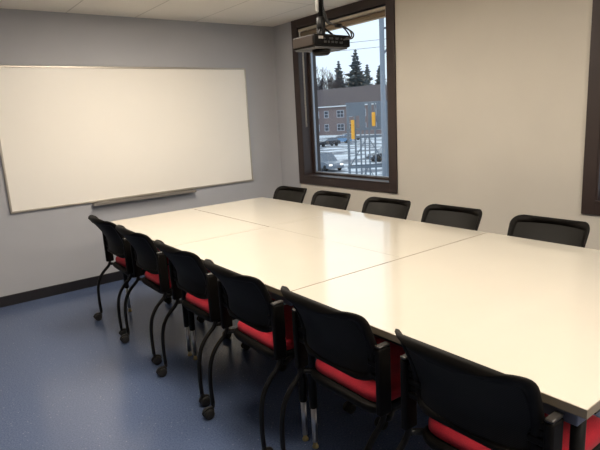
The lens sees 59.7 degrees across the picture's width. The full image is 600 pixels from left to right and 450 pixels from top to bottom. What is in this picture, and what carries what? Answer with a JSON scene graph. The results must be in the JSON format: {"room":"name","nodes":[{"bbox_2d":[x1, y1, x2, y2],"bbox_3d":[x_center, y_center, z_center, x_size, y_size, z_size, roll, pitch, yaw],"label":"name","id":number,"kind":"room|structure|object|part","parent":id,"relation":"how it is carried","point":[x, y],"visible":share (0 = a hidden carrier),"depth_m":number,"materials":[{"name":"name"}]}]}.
{"room":"conference room","nodes":[
{"label":"conference room","id":0,"kind":"room"},
{"bbox_2d":[0,8,282,296],"bbox_3d":[-2.260,-0.589,4.624,5.000,2.450,0.150,-12,15,-36],"label":"wall","id":1,"kind":"structure","parent":0,"point":[53,246],"depth_m":4.86,"materials":[{"name":"grey paint"}]},
{"bbox_2d":[0,271,128,307],"bbox_3d":[-2.152,0.576,4.797,4.988,0.092,0.012,-12,15,-36],"label":"baseboard","id":2,"kind":"structure","parent":1,"relation":"attached to","point":[17,298],"depth_m":4.75,"materials":[{"name":"black plastic"}]},
{"bbox_2d":[0,65,253,213],"bbox_3d":[-1.508,-0.872,5.014,2.440,1.246,0.080,-12,15,-36],"label":"whiteboard","id":3,"kind":"object","parent":1,"relation":"attached to","point":[70,135],"visible":1,"depth_m":4.90,"materials":[{"name":"ceramic"}]},
{"bbox_2d":[92,189,195,206],"bbox_3d":[-1.499,-0.274,5.120,1.028,0.032,0.080,-12,15,-36],"label":"tray","id":4,"kind":"object","parent":3,"relation":"on","point":[167,192],"depth_m":5.07,"materials":[{"name":"grey metal"}]},
{"bbox_2d":[0,0,360,26],"bbox_3d":[-0.071,-1.392,1.501,5.370,0.150,7.500,-12,15,-36],"label":"ceiling","id":5,"kind":"structure","parent":0,"point":[269,13],"depth_m":4.63,"materials":[{"name":"paint"}]},
{"bbox_2d":[293,0,353,55],"bbox_3d":[0.129,-1.337,3.113,0.289,0.632,0.259,-12,15,-36],"label":"ceiling projector","id":6,"kind":"object","parent":5,"relation":"hanging from","point":[319,44],"visible":1,"depth_m":3.11,"materials":[{"name":"plastic"}]},
{"bbox_3d":[0.016,-1.083,3.096,0.006,0.058,0.191,-12,15,-36],"label":"panel","id":7,"kind":"part","parent":6,"relation":"part of","materials":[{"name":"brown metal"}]},
{"bbox_3d":[0.130,-1.068,3.184,0.253,0.012,0.195,-12,15,-36],"label":"plate","id":8,"kind":"part","parent":6,"relation":"part of","materials":[{"name":"grey plastic"}]},
{"bbox_3d":[0.195,-1.092,3.096,0.249,0.052,0.007,-12,15,-36],"label":"port panel","id":9,"kind":"part","parent":6,"relation":"part of","materials":[{"name":"plastic"}]},
{"bbox_2d":[0,275,599,449],"bbox_3d":[0.072,1.175,2.034,5.370,0.200,7.500,-12,15,-36],"label":"floor","id":10,"kind":"structure","parent":0,"point":[69,381],"depth_m":2.96,"materials":[{"name":"blue carpet"}]},
{"bbox_2d":[88,215,171,335],"bbox_3d":[-1.220,0.315,3.971,0.649,0.836,0.518,-12,14,-36],"label":"chair","id":11,"kind":"object","parent":10,"relation":"on","point":[115,243],"visible":0.6,"depth_m":3.73,"materials":[{"name":"black plastic"}]},
{"bbox_3d":[-1.516,0.464,4.069,0.140,0.405,0.022,-12,14,-36],"label":"leg","id":12,"kind":"part","parent":11,"relation":"part of","materials":[{"name":"black metal"}]},
{"bbox_3d":[-1.403,0.083,3.793,0.160,0.291,0.446,-12,14,-36],"label":"frame","id":13,"kind":"part","parent":11,"relation":"part of","materials":[{"name":"black plastic"}]},
{"bbox_3d":[-1.231,0.525,3.697,0.140,0.405,0.022,-12,14,-36],"label":"leg","id":14,"kind":"part","parent":11,"relation":"part of","materials":[{"name":"black metal"}]},
{"bbox_2d":[115,247,168,267],"bbox_3d":[-1.149,0.254,4.015,0.440,0.059,0.413,-12,14,-36],"label":"seat cushion","id":15,"kind":"object","parent":11,"relation":"on","point":[120,262],"depth_m":3.92,"materials":[{"name":"red fabric"}]},
{"bbox_2d":[115,225,231,364],"bbox_3d":[-0.861,0.388,3.519,0.649,0.836,0.518,-12,14,-35],"label":"chair","id":16,"kind":"object","parent":10,"relation":"on","point":[144,254],"visible":0.73,"depth_m":3.27,"materials":[{"name":"black plastic"}]},
{"bbox_3d":[-1.156,0.538,3.618,0.140,0.405,0.022,-12,14,-35],"label":"leg","id":17,"kind":"part","parent":16,"relation":"part of","materials":[{"name":"black metal"}]},
{"bbox_3d":[-1.044,0.157,3.341,0.160,0.291,0.446,-12,14,-35],"label":"frame","id":18,"kind":"part","parent":16,"relation":"part of","materials":[{"name":"black plastic"}]},
{"bbox_3d":[-0.873,0.599,3.246,0.140,0.405,0.022,-12,14,-35],"label":"leg","id":19,"kind":"part","parent":16,"relation":"part of","materials":[{"name":"black metal"}]},
{"bbox_2d":[145,265,210,287],"bbox_3d":[-0.790,0.328,3.563,0.440,0.059,0.413,-12,14,-35],"label":"seat cushion","id":20,"kind":"object","parent":16,"relation":"on","point":[152,279],"depth_m":3.45,"materials":[{"name":"red fabric"}]},
{"bbox_2d":[110,209,267,355],"bbox_3d":[-0.839,0.358,3.888,0.717,0.744,1.190,-12,15,-36],"label":"rectangular table","id":21,"kind":"object","parent":10,"relation":"on","point":[174,228],"visible":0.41,"depth_m":3.70,"materials":[{"name":"beige laminate"}]},
{"bbox_3d":[-1.401,0.248,4.136,0.036,0.518,0.037,-12,15,-36],"label":"leg","id":22,"kind":"part","parent":21,"relation":"part of","materials":[{"name":"black metal"}]},
{"bbox_3d":[-0.734,0.390,3.275,0.036,0.518,0.037,-12,15,-36],"label":"leg","id":23,"kind":"part","parent":21,"relation":"part of","materials":[{"name":"black metal"}]},
{"bbox_2d":[154,239,285,406],"bbox_3d":[-0.470,0.472,3.011,0.649,0.836,0.518,-12,14,-36],"label":"chair","id":24,"kind":"object","parent":10,"relation":"on","point":[188,273],"visible":0.68,"depth_m":2.77,"materials":[{"name":"black plastic"}]},
{"bbox_3d":[-0.765,0.622,3.108,0.140,0.405,0.022,-12,14,-36],"label":"leg","id":25,"kind":"part","parent":24,"relation":"part of","materials":[{"name":"black metal"}]},
{"bbox_3d":[-0.652,0.241,2.833,0.160,0.291,0.446,-12,14,-36],"label":"frame","id":26,"kind":"part","parent":24,"relation":"part of","materials":[{"name":"black plastic"}]},
{"bbox_3d":[-0.480,0.683,2.738,0.140,0.405,0.022,-12,14,-36],"label":"leg","id":27,"kind":"part","parent":24,"relation":"part of","materials":[{"name":"black metal"}]},
{"bbox_2d":[186,293,274,312],"bbox_3d":[-0.399,0.411,3.056,0.440,0.059,0.413,-12,14,-36],"label":"seat cushion","id":28,"kind":"object","parent":24,"relation":"on","point":[200,305],"depth_m":2.93,"materials":[{"name":"red fabric"}]},
{"bbox_2d":[191,197,347,226],"bbox_3d":[-0.261,0.237,4.314,0.731,0.744,1.194,-12,15,-36],"label":"rectangular table","id":29,"kind":"object","parent":10,"relation":"on","point":[264,211],"visible":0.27,"depth_m":4.15,"materials":[{"name":"beige laminate"}]},
{"bbox_2d":[202,259,355,449],"bbox_3d":[-0.110,0.550,2.539,0.649,0.836,0.518,-12,14,-35],"label":"chair","id":30,"kind":"object","parent":10,"relation":"on","point":[265,325],"visible":0.76,"depth_m":2.33,"materials":[{"name":"black fabric"}]},
{"bbox_3d":[-0.405,0.699,2.638,0.140,0.405,0.022,-12,14,-35],"label":"leg","id":31,"kind":"part","parent":30,"relation":"part of","materials":[{"name":"black metal"}]},
{"bbox_3d":[-0.293,0.318,2.361,0.160,0.291,0.446,-12,14,-35],"label":"frame","id":32,"kind":"part","parent":30,"relation":"part of","materials":[{"name":"black plastic"}]},
{"bbox_2d":[237,304,293,349],"bbox_3d":[-0.039,0.489,2.583,0.440,0.059,0.413,-12,14,-35],"label":"seat cushion","id":33,"kind":"object","parent":30,"relation":"on","point":[264,340],"depth_m":2.45,"materials":[{"name":"red fabric"}]},
{"bbox_3d":[-0.122,0.761,2.266,0.140,0.405,0.022,-12,14,-35],"label":"leg","id":34,"kind":"part","parent":30,"relation":"part of","materials":[{"name":"black metal"}]},
{"bbox_3d":[0.042,0.573,2.401,0.371,0.042,0.054,-14,16,-42],"label":"rail","id":35,"kind":"part","parent":30,"relation":"part of","materials":[{"name":"black metal"}]},
{"bbox_2d":[172,227,400,441],"bbox_3d":[-0.113,0.511,2.954,0.721,0.744,1.188,-12,15,-36],"label":"rectangular table","id":36,"kind":"object","parent":10,"relation":"on","point":[276,257],"visible":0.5,"depth_m":2.73,"materials":[{"name":"beige laminate"}]},
{"bbox_3d":[-0.685,0.400,3.212,0.036,0.518,0.037,-12,15,-36],"label":"leg","id":37,"kind":"part","parent":36,"relation":"part of","materials":[{"name":"black metal"}]},
{"bbox_3d":[-0.052,0.307,2.331,0.100,0.048,0.170,-12,15,-36],"label":"mounting plate","id":38,"kind":"part","parent":36,"relation":"part of","materials":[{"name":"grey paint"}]},
{"bbox_3d":[0.001,0.546,2.328,0.036,0.518,0.037,-12,15,-36],"label":"leg","id":39,"kind":"part","parent":36,"relation":"part of","materials":[{"name":"black metal"}]},
{"bbox_2d":[273,186,306,202],"bbox_3d":[-0.230,0.103,4.721,0.649,0.836,0.518,-12,15,-36],"label":"chair","id":40,"kind":"object","parent":10,"relation":"on","point":[287,193],"visible":0.05,"depth_m":4.84,"materials":[{"name":"black plastic"}]},
{"bbox_2d":[310,190,350,209],"bbox_3d":[0.115,0.177,4.276,0.649,0.836,0.518,-12,15,-36],"label":"chair","id":41,"kind":"object","parent":10,"relation":"on","point":[337,200],"visible":0.06,"depth_m":4.39,"materials":[{"name":"black plastic"}]},
{"bbox_2d":[279,286,405,449],"bbox_3d":[0.264,0.624,2.080,0.649,0.836,0.518,-12,14,-35],"label":"chair","id":42,"kind":"object","parent":10,"relation":"on","point":[362,368],"visible":0.91,"depth_m":1.88,"materials":[{"name":"black plastic"}]},
{"bbox_3d":[-0.031,0.774,2.180,0.140,0.405,0.022,-12,14,-35],"label":"leg","id":43,"kind":"part","parent":42,"relation":"part of","materials":[{"name":"black metal"}]},
{"bbox_3d":[0.173,0.595,2.263,0.371,0.042,0.054,-10,13,-29],"label":"rail","id":44,"kind":"part","parent":42,"relation":"part of","materials":[{"name":"metal"}]},
{"bbox_3d":[0.081,0.393,1.903,0.160,0.291,0.446,-12,14,-35],"label":"frame","id":45,"kind":"part","parent":42,"relation":"part of","materials":[{"name":"black plastic"}]},
{"bbox_2d":[315,336,405,401],"bbox_3d":[0.336,0.564,2.124,0.440,0.059,0.413,-12,14,-35],"label":"seat cushion","id":46,"kind":"object","parent":42,"relation":"on","point":[365,391],"depth_m":1.98,"materials":[{"name":"red fabric"}]},
{"bbox_3d":[0.252,0.835,1.807,0.140,0.405,0.022,-12,14,-35],"label":"leg","id":47,"kind":"part","parent":42,"relation":"part of","materials":[{"name":"black metal"}]},
{"bbox_3d":[0.416,0.648,1.942,0.371,0.042,0.054,-14,16,-41],"label":"rail","id":48,"kind":"part","parent":42,"relation":"part of","materials":[{"name":"black metal"}]},
{"bbox_2d":[270,211,486,304],"bbox_3d":[0.463,0.390,3.381,0.731,0.744,1.188,-12,15,-36],"label":"rectangular table","id":49,"kind":"object","parent":10,"relation":"on","point":[402,238],"visible":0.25,"depth_m":3.19,"materials":[{"name":"beige laminate"}]},
{"bbox_2d":[361,197,410,219],"bbox_3d":[0.493,0.257,3.789,0.649,0.836,0.518,-12,15,-36],"label":"chair","id":50,"kind":"object","parent":10,"relation":"on","point":[388,207],"visible":0.07,"depth_m":3.89,"materials":[{"name":"black plastic"}]},
{"bbox_2d":[292,233,599,449],"bbox_3d":[0.910,0.606,2.223,1.452,0.744,1.217,-12,15,-36],"label":"table","id":51,"kind":"object","parent":10,"relation":"on","point":[528,308],"visible":0.84,"depth_m":1.94,"materials":[{"name":"beige laminate"}]},
{"bbox_3d":[0.046,0.555,2.270,0.036,0.518,0.037,-12,15,-36],"label":"leg","id":52,"kind":"part","parent":51,"relation":"part of","materials":[{"name":"black metal"}]},
{"bbox_3d":[0.892,0.291,2.158,1.322,0.049,1.161,-12,15,-36],"label":"apron rail","id":53,"kind":"part","parent":51,"relation":"part of","materials":[{"name":"black"}]},
{"bbox_3d":[0.677,0.461,1.392,0.100,0.048,0.170,-12,15,-36],"label":"mounting plate","id":54,"kind":"part","parent":51,"relation":"part of","materials":[{"name":"grey paint"}]},
{"bbox_3d":[0.729,0.700,1.389,0.036,0.518,0.037,-12,15,-36],"label":"leg","id":55,"kind":"part","parent":51,"relation":"part of","materials":[{"name":"black metal"}]},
{"bbox_2d":[421,204,481,230],"bbox_3d":[0.839,0.330,3.342,0.649,0.836,0.518,-12,14,-36],"label":"chair","id":56,"kind":"object","parent":10,"relation":"on","point":[439,214],"visible":0.04,"depth_m":3.44,"materials":[{"name":"black plastic"}]},
{"bbox_2d":[395,329,599,449],"bbox_3d":[0.617,0.699,1.625,0.649,0.836,0.518,-12,14,-36],"label":"chair","id":57,"kind":"object","parent":10,"relation":"on","point":[468,404],"visible":1,"depth_m":1.42,"materials":[{"name":"black plastic"}]},
{"bbox_3d":[0.321,0.849,1.722,0.140,0.405,0.022,-12,14,-36],"label":"leg","id":58,"kind":"part","parent":57,"relation":"part of","materials":[{"name":"black metal"}]},
{"bbox_3d":[0.524,0.670,1.807,0.371,0.042,0.054,-10,14,-30],"label":"rail","id":59,"kind":"part","parent":57,"relation":"part of","materials":[{"name":"black metal"}]},
{"bbox_2d":[428,413,599,449],"bbox_3d":[0.688,0.638,1.670,0.440,0.059,0.413,-12,14,-36],"label":"seat cushion","id":60,"kind":"object","parent":57,"relation":"on","point":[443,435],"depth_m":1.59,"materials":[{"name":"red fabric"}]},
{"bbox_2d":[507,214,589,247],"bbox_3d":[1.227,0.412,2.842,0.649,0.836,0.518,-12,15,-36],"label":"chair","id":61,"kind":"object","parent":10,"relation":"on","point":[547,229],"visible":0.06,"depth_m":2.92,"materials":[{"name":"black plastic"}]},
{"bbox_2d":[273,0,599,249],"bbox_3d":[1.995,-0.558,3.335,0.220,2.450,7.350,-12,15,-36],"label":"wall","id":62,"kind":"structure","parent":0,"point":[491,95],"depth_m":3.89,"materials":[{"name":"grey paint"}]},
{"bbox_2d":[291,0,397,193],"bbox_3d":[0.478,-1.230,5.170,0.246,1.711,1.444,-12,15,-36],"label":"window","id":63,"kind":"structure","parent":62,"relation":"in","point":[308,141],"depth_m":5.37,"materials":[{"name":"brown paint"}]},
{"bbox_2d":[298,6,385,120],"bbox_3d":[0.409,-1.472,5.077,0.065,1.002,1.242,-12,15,-36],"label":"roller blind","id":64,"kind":"object","parent":63,"relation":"attached to","point":[377,13],"visible":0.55,"depth_m":4.86,"materials":[{"name":"beige fabric"}]},
{"bbox_3d":[0.045,-1.508,5.528,0.004,0.930,0.020,-12,15,-36],"label":"pull cord","id":65,"kind":"part","parent":64,"relation":"part of","materials":[{"name":"beige plastic"}]},
{"bbox_3d":[0.504,-1.243,5.188,0.050,1.532,1.250,-12,15,-36],"label":"sash","id":66,"kind":"part","parent":63,"relation":"part of","materials":[{"name":"brown paint"}]},
{"bbox_2d":[581,0,599,215],"bbox_3d":[2.334,-0.837,2.776,0.246,1.711,1.444,-12,15,-36],"label":"window","id":67,"kind":"structure","parent":62,"relation":"in","point":[590,204],"depth_m":3.30,"materials":[{"name":"brown paint"}]},
{"label":"outside","id":68,"kind":"structure","parent":0,"visible":0},
{"bbox_2d":[319,137,381,175],"bbox_3d":[45.300,-39.800,207.197,318.800,0.300,390.000,-12,15,-36],"label":"ground","id":69,"kind":"structure","parent":68,"point":[340,151],"depth_m":74.66,"materials":[{"name":"white snow"}]},
{"bbox_2d":[320,137,340,146],"bbox_3d":[4.891,-14.686,92.726,4.460,1.470,1.760,-9,13,-26],"label":"car","id":70,"kind":"object","parent":69,"relation":"on","point":[333,140],"visible":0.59,"depth_m":92.19,"materials":[{"name":"grey paint"}]},
{"bbox_2d":[320,152,343,171],"bbox_3d":[2.614,-6.407,52.798,1.760,1.740,4.460,-8,13,-23],"label":"car","id":71,"kind":"object","parent":69,"relation":"on","point":[328,160],"visible":0.77,"depth_m":51.66,"materials":[{"name":"silver metal"}]},
{"bbox_2d":[316,67,348,89],"bbox_3d":[9.174,-39.707,165.056,12.995,20.591,11.645,-12,15,-36],"label":"bare tree","id":72,"kind":"object","parent":69,"relation":"on","point":[331,83],"visible":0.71,"depth_m":162.40,"materials":[{"name":"grey plant"}]},
{"bbox_2d":[334,61,346,87],"bbox_3d":[14.150,-46.983,189.860,12.751,24.180,12.213,-14,16,-41],"label":"conifer tree","id":73,"kind":"object","parent":69,"relation":"on","point":[338,71],"visible":0.23,"depth_m":187.06,"materials":[{"name":"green plant"}]},
{"bbox_2d":[336,135,351,142],"bbox_3d":[7.608,-16.381,100.159,4.460,1.470,1.760,-5,12,-7],"label":"car","id":74,"kind":"object","parent":69,"relation":"on","point":[342,138],"visible":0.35,"depth_m":99.42,"materials":[{"name":"blue paint"}]},
{"bbox_2d":[317,84,386,137],"bbox_3d":[10.186,-29.137,134.971,41.200,12.000,15.150,6,15,39],"label":"brick building","id":75,"kind":"structure","parent":69,"relation":"on","point":[332,116],"depth_m":127.84,"materials":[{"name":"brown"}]},
{"bbox_3d":[9.788,-26.935,126.685,1.980,1.580,0.060,6,15,39],"label":"pane","id":76,"kind":"part","parent":75,"relation":"part of","materials":[{"name":"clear glass"}]},
{"bbox_3d":[9.963,-23.806,127.335,1.980,1.580,0.060,6,15,39],"label":"pane","id":77,"kind":"part","parent":75,"relation":"part of","materials":[{"name":"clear glass"}]},
{"bbox_2d":[344,50,368,86],"bbox_3d":[17.529,-42.038,163.717,12.904,24.754,13.981,-4,12,-6],"label":"conifer tree","id":78,"kind":"object","parent":69,"relation":"on","point":[357,78],"visible":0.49,"depth_m":161.72,"materials":[{"name":"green plant"}]},
{"bbox_2d":[345,100,388,175],"bbox_3d":[1.909,-0.431,14.336,1.100,5.745,0.590,-2,12,8],"label":"steel frame","id":79,"kind":"object","parent":69,"relation":"on","point":[354,109],"visible":0.48,"depth_m":13.64,"materials":[{"name":"grey metal"}]},
{"bbox_3d":[1.383,-0.364,14.165,0.060,5.740,0.060,-2,12,8],"label":"post","id":80,"kind":"part","parent":79,"relation":"part of","materials":[{"name":"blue metal"}]},
{"bbox_2d":[351,120,354,138],"bbox_3d":[1.375,-2.479,13.590,0.090,0.490,0.160,-2,12,8],"label":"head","id":81,"kind":"object","parent":79,"relation":"attached to","point":[352,121],"visible":1,"depth_m":13.54},
{"bbox_3d":[1.562,-0.369,14.141,0.040,5.740,0.040,-2,12,8],"label":"post","id":82,"kind":"part","parent":79,"relation":"part of","materials":[{"name":"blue metal"}]},
{"bbox_3d":[1.700,-0.373,14.123,0.044,5.740,0.044,-2,12,8],"label":"post","id":83,"kind":"part","parent":79,"relation":"part of","materials":[{"name":"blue metal"}]},
{"bbox_3d":[1.758,-2.509,13.657,1.097,0.050,0.056,-2,12,8],"label":"rail","id":84,"kind":"part","parent":79,"relation":"part of","materials":[{"name":"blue metal"}]},
{"bbox_3d":[1.769,-2.313,13.697,1.097,0.050,0.056,-2,12,8],"label":"rail","id":85,"kind":"part","parent":79,"relation":"part of","materials":[{"name":"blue metal"}]},
{"bbox_3d":[1.737,-2.836,13.589,0.950,0.670,0.024,-2,12,8],"label":"infill plate","id":86,"kind":"part","parent":79,"relation":"part of","materials":[{"name":"blue metal"}]},
{"bbox_3d":[1.809,-0.376,14.108,0.036,5.740,0.036,-2,12,8],"label":"post","id":87,"kind":"part","parent":79,"relation":"part of","materials":[{"name":"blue metal"}]},
{"bbox_3d":[1.722,-3.164,13.521,1.097,0.050,0.056,-2,12,8],"label":"rail","id":88,"kind":"part","parent":79,"relation":"part of","materials":[{"name":"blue metal"}]},
{"bbox_3d":[1.877,-1.649,14.362,1.097,0.040,0.040,-2,12,8],"label":"rail","id":89,"kind":"part","parent":79,"relation":"part of","materials":[{"name":"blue metal"}]},
{"bbox_3d":[1.812,-1.541,13.858,1.097,0.050,0.056,-2,12,8],"label":"rail","id":90,"kind":"part","parent":79,"relation":"part of","materials":[{"name":"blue metal"}]},
{"bbox_3d":[1.923,-0.379,14.093,0.040,5.740,0.040,-2,12,8],"label":"post","id":91,"kind":"part","parent":79,"relation":"part of","materials":[{"name":"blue metal"}]},
{"bbox_2d":[372,112,374,125],"bbox_3d":[1.894,-2.728,13.467,0.090,0.350,0.160,-2,12,8],"label":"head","id":92,"kind":"object","parent":79,"relation":"attached to","point":[373,113],"visible":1,"depth_m":13.40},
{"bbox_3d":[2.077,-0.383,14.073,0.044,5.740,0.044,-2,12,8],"label":"post","id":93,"kind":"part","parent":79,"relation":"part of","materials":[{"name":"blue metal"}]},
{"bbox_3d":[2.374,-0.392,14.033,0.100,5.740,0.100,-2,12,8],"label":"post","id":94,"kind":"part","parent":79,"relation":"part of","materials":[{"name":"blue metal"}]},
{"bbox_2d":[364,65,372,85],"bbox_3d":[24.924,-47.196,191.767,9.123,22.646,9.723,0,12,16],"label":"conifer tree","id":95,"kind":"object","parent":69,"relation":"on","point":[368,77],"visible":0.24,"depth_m":189.58,"materials":[{"name":"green plant"}]},
{"bbox_2d":[366,147,381,161],"bbox_3d":[9.879,-8.179,59.380,4.460,1.740,1.760,-7,12,-16],"label":"car","id":96,"kind":"object","parent":69,"relation":"on","point":[379,159],"visible":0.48,"depth_m":58.36,"materials":[{"name":"grey paint"}]},
{"bbox_2d":[374,65,385,84],"bbox_3d":[25.791,-40.932,167.836,11.439,20.020,11.027,-8,12,-20],"label":"conifer tree","id":97,"kind":"object","parent":69,"relation":"on","point":[378,70],"visible":0.16,"depth_m":166.33,"materials":[{"name":"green plant"}]},
{"bbox_2d":[379,18,386,175],"bbox_3d":[2.437,-1.838,11.721,1.435,9.500,0.337,-3,12,2],"label":"utility pole","id":98,"kind":"object","parent":69,"relation":"on","point":[381,21],"visible":0.34,"depth_m":11.49,"materials":[{"name":"grey metal"}]}
]}

